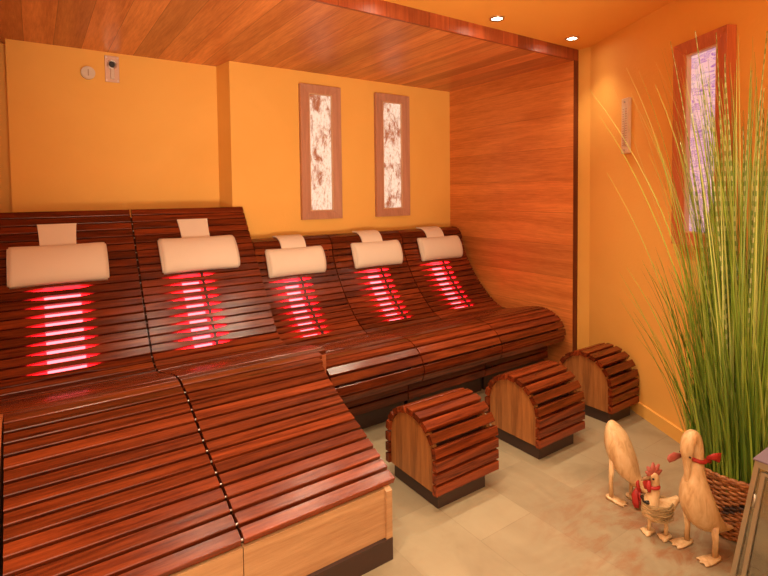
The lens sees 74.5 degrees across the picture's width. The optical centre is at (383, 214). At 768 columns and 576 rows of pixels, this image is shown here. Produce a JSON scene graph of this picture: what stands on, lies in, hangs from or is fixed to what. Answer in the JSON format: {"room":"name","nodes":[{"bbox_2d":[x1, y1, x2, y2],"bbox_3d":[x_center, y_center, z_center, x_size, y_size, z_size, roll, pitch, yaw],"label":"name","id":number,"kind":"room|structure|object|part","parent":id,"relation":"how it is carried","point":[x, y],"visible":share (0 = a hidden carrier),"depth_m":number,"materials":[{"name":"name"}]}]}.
{"room":"infrared sauna room","nodes":[
{"label":"infrared sauna room","id":0,"kind":"room"},
{"bbox_2d":[0,39,449,288],"bbox_3d":[-0.961,0.053,3.983,3.747,2.319,0.465,-2,3,-35],"label":"wall","id":1,"kind":"structure","parent":0,"point":[170,134],"depth_m":3.60,"materials":[{"name":"orange paint"}]},
{"bbox_2d":[81,66,94,79],"bbox_3d":[-1.899,-0.911,3.239,0.080,0.080,0.042,-2,3,-35],"label":"button","id":2,"kind":"object","parent":1,"relation":"attached to","point":[87,72],"visible":1,"depth_m":3.22,"materials":[{"name":"white plastic"}]},
{"bbox_2d":[104,55,119,82],"bbox_3d":[-1.790,-0.962,3.325,0.084,0.172,0.022,-2,3,-35],"label":"plate","id":3,"kind":"object","parent":1,"relation":"attached to","point":[111,62],"visible":1,"depth_m":3.32,"materials":[{"name":"metal"}]},
{"bbox_2d":[298,83,342,219],"bbox_3d":[-0.496,-0.490,3.981,0.355,1.045,0.035,-2,3,-35],"label":"picture","id":4,"kind":"object","parent":1,"relation":"attached to","point":[320,145],"visible":1,"depth_m":3.98,"materials":[{"name":"brown wood"}]},
{"bbox_3d":[-0.502,-0.491,3.989,0.189,0.899,0.006,-2,3,-35],"label":"picture panel","id":5,"kind":"part","parent":4,"relation":"part of","materials":[{"name":"white stone"}]},
{"bbox_2d":[374,92,409,216],"bbox_3d":[0.073,-0.513,4.375,0.355,1.045,0.035,-2,3,-35],"label":"picture","id":6,"kind":"object","parent":1,"relation":"attached to","point":[391,112],"visible":1,"depth_m":4.38,"materials":[{"name":"brown wood"}]},
{"bbox_3d":[0.067,-0.514,4.383,0.189,0.899,0.006,-2,3,-35],"label":"picture panel","id":7,"kind":"part","parent":6,"relation":"part of","materials":[{"name":"white stone"}]},
{"bbox_2d":[0,0,570,91],"bbox_3d":[-0.585,-1.136,3.370,3.747,0.100,1.732,-2,3,-35],"label":"ceiling","id":8,"kind":"structure","parent":0,"point":[299,35],"depth_m":3.06,"materials":[{"name":"brown wood"}]},
{"bbox_2d":[310,0,578,60],"bbox_3d":[-0.599,-1.081,2.296,4.900,0.081,0.020,-2,3,-35],"label":"trim","id":9,"kind":"structure","parent":8,"relation":"attached to","point":[381,8],"depth_m":2.97,"materials":[{"name":"brown wood"}]},
{"bbox_2d":[450,60,573,362],"bbox_3d":[1.050,0.018,4.282,0.100,2.319,1.331,-2,3,-35],"label":"wall","id":10,"kind":"structure","parent":0,"point":[511,138],"depth_m":4.11,"materials":[{"name":"brown wood"}]},
{"bbox_2d":[572,60,578,350],"bbox_3d":[1.411,0.037,3.720,0.053,2.319,0.006,-2,3,-35],"label":"trim","id":11,"kind":"structure","parent":10,"relation":"attached to","point":[576,63],"depth_m":3.71,"materials":[{"name":"brown wood"}]},
{"bbox_2d":[384,0,673,49],"bbox_3d":[0.566,-1.117,0.700,5.200,0.100,3.968,-2,3,-35],"label":"ceiling","id":12,"kind":"structure","parent":0,"point":[552,21],"depth_m":2.93,"materials":[{"name":"orange paint"}]},
{"bbox_2d":[489,15,504,21],"bbox_3d":[0.668,-1.163,2.986,0.090,0.016,0.090,-2,3,-35],"label":"recessed light","id":13,"kind":"object","parent":12,"relation":"in","point":[497,18],"visible":1,"depth_m":2.98,"materials":[{"name":"metal"}]},
{"bbox_2d":[565,36,578,40],"bbox_3d":[1.263,-1.187,3.391,0.090,0.016,0.090,-2,3,-35],"label":"recessed light","id":14,"kind":"object","parent":12,"relation":"in","point":[571,38],"visible":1,"depth_m":3.39,"materials":[{"name":"metal"}]},
{"bbox_2d":[362,389,736,575],"bbox_3d":[0.101,1.356,1.516,5.200,0.100,5.700,-2,3,-35],"label":"floor","id":15,"kind":"structure","parent":0,"point":[550,515],"depth_m":2.08,"materials":[{"name":"tile"}]},
{"bbox_2d":[0,210,242,575],"bbox_3d":[-1.337,0.649,2.198,0.738,1.288,2.121,-2,3,-35],"label":"lounger","id":16,"kind":"object","parent":15,"relation":"on","point":[106,469],"visible":0.98,"depth_m":1.84,"materials":[{"name":"brown wood"}]},
{"bbox_3d":[-1.190,0.995,1.540,0.028,0.479,0.854,-2,3,-35],"label":"panel","id":17,"kind":"part","parent":16,"relation":"part of","materials":[{"name":"brown wood"}]},
{"bbox_2d":[6,223,108,288],"bbox_3d":[-1.828,0.216,2.840,0.470,0.322,0.255,-2,3,-35],"label":"pillow","id":18,"kind":"object","parent":16,"relation":"on","point":[58,259],"visible":1,"depth_m":2.78,"materials":[{"name":"beige fabric"}]},
{"bbox_3d":[-1.713,0.413,2.725,0.735,0.851,0.749,-2,3,-35],"label":"backrest","id":19,"kind":"part","parent":16,"relation":"part of","materials":[{"name":"brown wood"}]},
{"bbox_3d":[-1.350,0.794,2.222,0.735,0.123,0.496,-2,3,-35],"label":"seat","id":20,"kind":"part","parent":16,"relation":"part of","materials":[{"name":"brown wood"}]},
{"bbox_3d":[-0.690,1.141,1.420,0.594,0.185,0.025,-2,3,-35],"label":"panel","id":21,"kind":"part","parent":16,"relation":"part of","materials":[{"name":"brown wood"}]},
{"bbox_2d":[130,207,394,575],"bbox_3d":[-0.738,0.625,2.619,0.732,1.288,2.109,-2,3,-35],"label":"lounger","id":22,"kind":"object","parent":15,"relation":"on","point":[305,490],"visible":0.93,"depth_m":2.10,"materials":[{"name":"brown wood"}]},
{"bbox_2d":[157,218,239,274],"bbox_3d":[-1.206,0.191,3.270,0.475,0.322,0.255,-2,3,-35],"label":"pillow","id":23,"kind":"object","parent":22,"relation":"on","point":[196,250],"visible":1,"depth_m":3.21,"materials":[{"name":"beige fabric"}]},
{"bbox_3d":[-1.106,0.388,3.145,0.723,0.851,0.749,-2,3,-35],"label":"backrest","id":24,"kind":"part","parent":22,"relation":"part of","materials":[{"name":"brown wood"}]},
{"bbox_3d":[-0.743,0.769,2.642,0.723,0.123,0.496,-2,3,-35],"label":"seat","id":25,"kind":"part","parent":22,"relation":"part of","materials":[{"name":"brown wood"}]},
{"bbox_3d":[-0.214,1.122,1.750,0.560,0.185,0.025,-2,3,-35],"label":"panel","id":26,"kind":"part","parent":22,"relation":"part of","materials":[{"name":"brown wood"}]},
{"bbox_3d":[-0.349,0.967,2.625,0.106,0.475,0.020,-2,3,-35],"label":"knee panel","id":27,"kind":"part","parent":22,"relation":"part of","materials":[{"name":"brown wood"}]},
{"bbox_3d":[-0.208,0.988,2.204,0.026,0.415,0.798,-2,3,-35],"label":"panel","id":28,"kind":"part","parent":22,"relation":"part of","materials":[{"name":"brown wood"}]},
{"bbox_2d":[251,234,423,428],"bbox_3d":[-0.367,0.706,3.287,0.600,1.059,1.240,-2,3,-35],"label":"lounger","id":29,"kind":"object","parent":15,"relation":"on","point":[372,375],"visible":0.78,"depth_m":3.22,"materials":[{"name":"brown wood"}]},
{"bbox_2d":[265,234,325,277],"bbox_3d":[-0.662,0.292,3.668,0.440,0.279,0.235,-2,3,-35],"label":"pillow","id":30,"kind":"object","parent":29,"relation":"on","point":[293,258],"visible":1,"depth_m":3.60,"materials":[{"name":"beige fabric"}]},
{"bbox_3d":[-0.528,0.504,3.508,0.600,0.670,0.654,-2,3,-35],"label":"backrest","id":31,"kind":"part","parent":29,"relation":"part of","materials":[{"name":"brown wood"}]},
{"bbox_3d":[-0.212,0.805,3.070,0.600,0.094,0.424,-2,3,-35],"label":"seat","id":32,"kind":"part","parent":29,"relation":"part of","materials":[{"name":"brown wood"}]},
{"bbox_2d":[325,230,501,403],"bbox_3d":[0.157,0.685,3.650,0.659,1.059,1.240,-2,3,-35],"label":"lounger","id":33,"kind":"object","parent":15,"relation":"on","point":[384,299],"visible":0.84,"depth_m":3.58,"materials":[{"name":"brown wood"}]},
{"bbox_2d":[350,230,402,268],"bbox_3d":[-0.087,0.269,4.066,0.450,0.279,0.235,-2,3,-35],"label":"pillow","id":34,"kind":"object","parent":33,"relation":"on","point":[372,251],"visible":1,"depth_m":3.99,"materials":[{"name":"beige fabric"}]},
{"bbox_3d":[-0.004,0.482,3.871,0.659,0.670,0.654,-2,3,-35],"label":"backrest","id":35,"kind":"part","parent":33,"relation":"part of","materials":[{"name":"brown wood"}]},
{"bbox_3d":[0.311,0.784,3.432,0.659,0.094,0.424,-2,3,-35],"label":"seat","id":36,"kind":"part","parent":33,"relation":"part of","materials":[{"name":"brown wood"}]},
{"bbox_2d":[385,388,498,508],"bbox_3d":[0.272,1.069,2.405,0.382,0.395,0.378,-2,3,-35],"label":"stool","id":37,"kind":"object","parent":15,"relation":"on","point":[443,446],"visible":1,"depth_m":2.29,"materials":[{"name":"brown wood"}]},
{"bbox_3d":[0.136,1.053,2.310,0.020,0.298,0.327,-2,3,-35],"label":"panel","id":38,"kind":"part","parent":37,"relation":"part of","materials":[{"name":"brown wood"}]},
{"bbox_3d":[0.406,1.042,2.497,0.020,0.298,0.327,-2,3,-35],"label":"panel","id":39,"kind":"part","parent":37,"relation":"part of","materials":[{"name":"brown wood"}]},
{"bbox_2d":[396,226,565,389],"bbox_3d":[0.710,0.663,4.033,0.671,1.059,1.240,-2,3,-35],"label":"lounger","id":40,"kind":"object","parent":15,"relation":"on","point":[450,287],"visible":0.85,"depth_m":3.98,"materials":[{"name":"brown wood"}]},
{"bbox_2d":[416,226,462,260],"bbox_3d":[0.456,0.246,4.442,0.455,0.279,0.235,-2,3,-35],"label":"pillow","id":41,"kind":"object","parent":40,"relation":"on","point":[436,245],"visible":1,"depth_m":4.37,"materials":[{"name":"beige fabric"}]},
{"bbox_3d":[0.549,0.460,4.253,0.671,0.670,0.654,-2,3,-35],"label":"backrest","id":42,"kind":"part","parent":40,"relation":"part of","materials":[{"name":"brown wood"}]},
{"bbox_3d":[0.865,0.761,3.815,0.671,0.094,0.424,-2,3,-35],"label":"seat","id":43,"kind":"part","parent":40,"relation":"part of","materials":[{"name":"brown wood"}]},
{"bbox_2d":[485,361,584,458],"bbox_3d":[0.832,1.046,2.800,0.382,0.395,0.378,-2,3,-35],"label":"stool","id":44,"kind":"object","parent":15,"relation":"on","point":[537,409],"visible":0.95,"depth_m":2.69,"materials":[{"name":"brown wood"}]},
{"bbox_3d":[0.696,1.030,2.705,0.020,0.298,0.327,-2,3,-35],"label":"panel","id":45,"kind":"part","parent":44,"relation":"part of","materials":[{"name":"brown wood"}]},
{"bbox_3d":[0.967,1.019,2.892,0.020,0.298,0.327,-2,3,-35],"label":"panel","id":46,"kind":"part","parent":44,"relation":"part of","materials":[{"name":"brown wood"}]},
{"bbox_2d":[559,343,638,422],"bbox_3d":[1.333,1.025,3.160,0.290,0.395,0.378,-2,3,-35],"label":"stool","id":47,"kind":"object","parent":15,"relation":"on","point":[607,380],"visible":0.9,"depth_m":3.04,"materials":[{"name":"brown wood"}]},
{"bbox_3d":[1.229,1.008,3.088,0.015,0.298,0.327,-2,3,-35],"label":"panel","id":48,"kind":"part","parent":47,"relation":"part of","materials":[{"name":"brown wood"}]},
{"bbox_2d":[604,420,647,507],"bbox_3d":[1.096,1.096,2.210,0.136,0.336,0.255,-3,3,-45],"label":"duck","id":49,"kind":"object","parent":15,"relation":"on","point":[619,448],"visible":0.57,"depth_m":2.21},
{"bbox_3d":[1.010,1.168,2.239,0.025,0.167,0.025,-3,3,-45],"label":"leg","id":50,"kind":"part","parent":49,"relation":"part of","materials":[{"name":"brown wood"}]},
{"bbox_3d":[1.104,1.196,2.249,0.025,0.107,0.025,-3,3,-45],"label":"leg","id":51,"kind":"part","parent":49,"relation":"part of","materials":[{"name":"brown wood"}]},
{"bbox_2d":[640,462,679,542],"bbox_3d":[1.095,1.125,2.002,0.162,0.297,0.103,-1,2,-5],"label":"hen","id":52,"kind":"object","parent":15,"relation":"on","point":[656,508],"visible":1,"depth_m":1.98,"materials":[{"name":"brown wood"}]},
{"bbox_3d":[1.059,1.222,2.021,0.019,0.077,0.020,1,3,40],"label":"leg","id":53,"kind":"part","parent":52,"relation":"part of","materials":[{"name":"brown wood"}]},
{"bbox_3d":[1.107,1.218,1.986,0.019,0.087,0.020,1,3,40],"label":"leg","id":54,"kind":"part","parent":52,"relation":"part of","materials":[{"name":"brown wood"}]},
{"bbox_2d":[589,31,767,541],"bbox_3d":[1.304,0.265,1.966,0.788,2.014,0.783,-1,2,-12],"label":"potted grass","id":55,"kind":"object","parent":15,"relation":"on","point":[730,417],"depth_m":1.95,"materials":[{"name":"plant"}]},
{"bbox_2d":[705,467,749,541],"bbox_3d":[1.454,1.132,2.063,0.384,0.271,0.384,-2,3,-35],"label":"basket","id":56,"kind":"object","parent":55,"relation":"attached to","point":[729,491],"depth_m":1.95,"materials":[{"name":"wicker"}]},
{"bbox_2d":[667,429,733,566],"bbox_3d":[1.211,1.038,1.908,0.270,0.475,0.151,-1,2,-13],"label":"duck","id":57,"kind":"object","parent":15,"relation":"on","point":[699,507],"visible":1,"depth_m":1.87},
{"bbox_3d":[1.174,1.203,1.959,0.027,0.117,0.027,-1,2,-13],"label":"leg","id":58,"kind":"part","parent":57,"relation":"part of","materials":[{"name":"brown wood"}]},
{"bbox_3d":[1.221,1.206,1.865,0.027,0.117,0.027,-1,2,-13],"label":"leg","id":59,"kind":"part","parent":57,"relation":"part of","materials":[{"name":"brown wood"}]},
{"bbox_2d":[730,447,767,575],"bbox_3d":[1.257,0.893,1.428,0.416,0.806,0.416,-2,3,-35],"label":"lantern","id":60,"kind":"object","parent":15,"relation":"on","point":[751,552],"visible":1,"depth_m":1.47,"materials":[{"name":"wood"}]},
{"bbox_3d":[1.168,0.981,1.562,0.381,0.522,0.065,-2,3,-35],"label":"glass pane","id":61,"kind":"part","parent":60,"relation":"part of","materials":[{"name":"clear glass"}]},
{"bbox_3d":[1.122,0.989,1.337,0.070,0.508,0.337,-2,3,-35],"label":"door","id":62,"kind":"part","parent":60,"relation":"part of","materials":[{"name":"wood"}]},
{"bbox_3d":[1.255,0.712,1.420,0.272,0.022,0.272,-2,3,-35],"label":"rail","id":63,"kind":"part","parent":60,"relation":"part of","materials":[{"name":"wood"}]},
{"bbox_2d":[577,0,767,430],"bbox_3d":[1.792,0.081,1.626,0.184,2.400,4.407,-1,2,-7],"label":"wall","id":64,"kind":"structure","parent":0,"point":[610,243],"depth_m":3.04,"materials":[{"name":"orange paint"}]},
{"bbox_2d":[621,97,630,153],"bbox_3d":[1.518,-0.559,3.170,0.028,0.345,0.072,-1,2,-7],"label":"thermometer","id":65,"kind":"object","parent":64,"relation":"attached to","point":[626,102],"visible":0.99,"depth_m":3.15,"materials":[{"name":"brown wood"}]},
{"bbox_2d":[630,402,684,443],"bbox_3d":[1.743,1.248,1.563,0.014,0.075,4.198,-1,2,-7],"label":"baseboard","id":66,"kind":"structure","parent":64,"relation":"attached to","point":[652,417],"depth_m":2.90,"materials":[{"name":"orange paint"}]},
{"bbox_2d":[671,24,736,246],"bbox_3d":[1.586,-0.362,2.523,0.050,1.045,0.360,-1,2,-7],"label":"picture","id":67,"kind":"object","parent":64,"relation":"attached to","point":[726,34],"visible":0.65,"depth_m":2.56,"materials":[{"name":"red wood"}]},
{"bbox_3d":[1.603,-0.363,2.525,0.006,0.899,0.194,-1,2,-7],"label":"picture panel","id":68,"kind":"part","parent":67,"relation":"part of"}
]}

